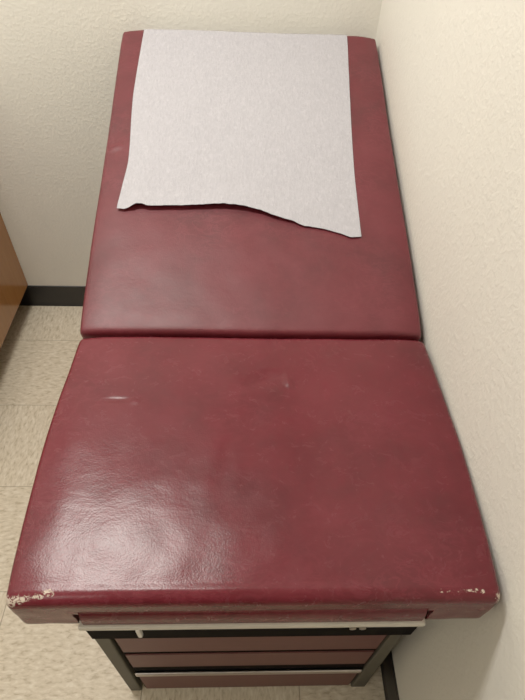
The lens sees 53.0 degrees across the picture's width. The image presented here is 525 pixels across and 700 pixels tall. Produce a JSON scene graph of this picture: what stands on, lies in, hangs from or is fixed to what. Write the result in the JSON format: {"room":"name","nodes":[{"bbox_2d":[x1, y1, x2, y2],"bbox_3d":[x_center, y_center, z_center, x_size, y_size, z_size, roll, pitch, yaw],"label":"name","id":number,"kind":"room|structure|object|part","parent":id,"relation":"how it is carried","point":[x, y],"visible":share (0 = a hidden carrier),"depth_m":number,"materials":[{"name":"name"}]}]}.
{"room":"examination room","nodes":[
{"label":"examination room","id":0,"kind":"room"},
{"bbox_2d":[0,0,381,285],"bbox_3d":[-0.602,-1.061,1.255,2.039,2.500,0.100,0,48,-2],"label":"wall","id":1,"kind":"structure","parent":0,"point":[59,59],"depth_m":1.51,"materials":[{"name":"beige paint"}]},
{"bbox_2d":[19,285,85,305],"bbox_3d":[-0.356,-0.211,2.115,1.264,0.102,0.008,0,48,-2],"label":"baseboard","id":2,"kind":"structure","parent":1,"relation":"attached to","point":[34,295],"depth_m":2.10,"materials":[{"name":"black rubber"}]},
{"bbox_2d":[0,306,384,699],"bbox_3d":[-0.604,1.401,0.770,2.039,0.100,4.391,0,48,-2],"label":"floor","id":3,"kind":"structure","parent":0,"point":[40,344],"depth_m":1.39,"materials":[{"name":"tile"}]},
{"bbox_2d":[0,213,27,348],"bbox_3d":[-1.205,-0.188,1.516,0.660,0.895,0.809,0,48,-2],"label":"base cabinet","id":4,"kind":"object","parent":3,"relation":"on","point":[13,283],"visible":1,"depth_m":1.88,"materials":[{"name":"brown wood"}]},
{"bbox_2d":[6,30,499,690],"bbox_3d":[-0.032,0.002,1.310,0.678,1.026,1.361,0,48,-2],"label":"exam table","id":5,"kind":"object","parent":3,"relation":"on","point":[252,471],"visible":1,"depth_m":0.85,"materials":[{"name":"red leather"}]},
{"bbox_3d":[-0.286,0.584,1.030,0.033,0.638,0.035,0,48,-2],"label":"corner post","id":6,"kind":"part","parent":5,"relation":"part of","materials":[{"name":"grey metal"}]},
{"bbox_2d":[117,29,360,236],"bbox_3d":[-0.044,-0.545,1.235,0.538,0.184,0.672,0,48,-2],"label":"paper sheet","id":7,"kind":"object","parent":5,"relation":"on","point":[262,121],"visible":1,"depth_m":1.22,"materials":[{"name":"white paper"}]},
{"bbox_3d":[-0.031,0.747,1.193,0.479,0.153,0.003,0,48,-2],"label":"drawer","id":8,"kind":"part","parent":5,"relation":"part of","materials":[{"name":"red laminate"}]},
{"bbox_3d":[-0.028,0.693,1.130,0.486,0.018,0.007,0,48,-2],"label":"pull rail","id":9,"kind":"part","parent":5,"relation":"part of","materials":[{"name":"metal"}]},
{"bbox_3d":[-0.024,0.617,1.051,0.479,0.098,0.003,0,48,-2],"label":"drawer","id":10,"kind":"part","parent":5,"relation":"part of","materials":[{"name":"red laminate"}]},
{"bbox_3d":[-0.017,0.488,0.910,0.479,0.236,0.003,0,48,-2],"label":"drawer","id":11,"kind":"part","parent":5,"relation":"part of","materials":[{"name":"red laminate"}]},
{"bbox_2d":[80,30,420,340],"bbox_3d":[-0.028,-0.419,1.207,0.670,0.306,0.868,0,48,-2],"label":"cushion","id":12,"kind":"object","parent":5,"relation":"on","point":[213,270],"depth_m":1.05,"materials":[{"name":"red leather"}]},
{"bbox_2d":[6,337,499,624],"bbox_3d":[-0.012,0.177,0.859,0.668,0.100,0.480,0,48,-2],"label":"seat cushion","id":13,"kind":"object","parent":5,"relation":"on","point":[178,480],"depth_m":0.77,"materials":[{"name":"red leather"}]},
{"bbox_3d":[0.240,0.589,1.051,0.037,0.638,0.035,0,48,-2],"label":"corner post","id":14,"kind":"part","parent":5,"relation":"part of","materials":[{"name":"grey metal"}]},
{"bbox_2d":[375,0,524,699],"bbox_3d":[0.412,0.570,-0.185,0.100,2.500,4.291,0,48,-2],"label":"wall","id":15,"kind":"structure","parent":0,"point":[453,71],"depth_m":0.83,"materials":[{"name":"beige paint"}]},
{"bbox_2d":[380,651,399,699],"bbox_3d":[0.315,1.344,0.729,0.008,0.102,4.182,0,48,-2],"label":"baseboard","id":16,"kind":"structure","parent":15,"relation":"attached to","point":[390,687],"depth_m":1.24,"materials":[{"name":"black rubber"}]}
]}

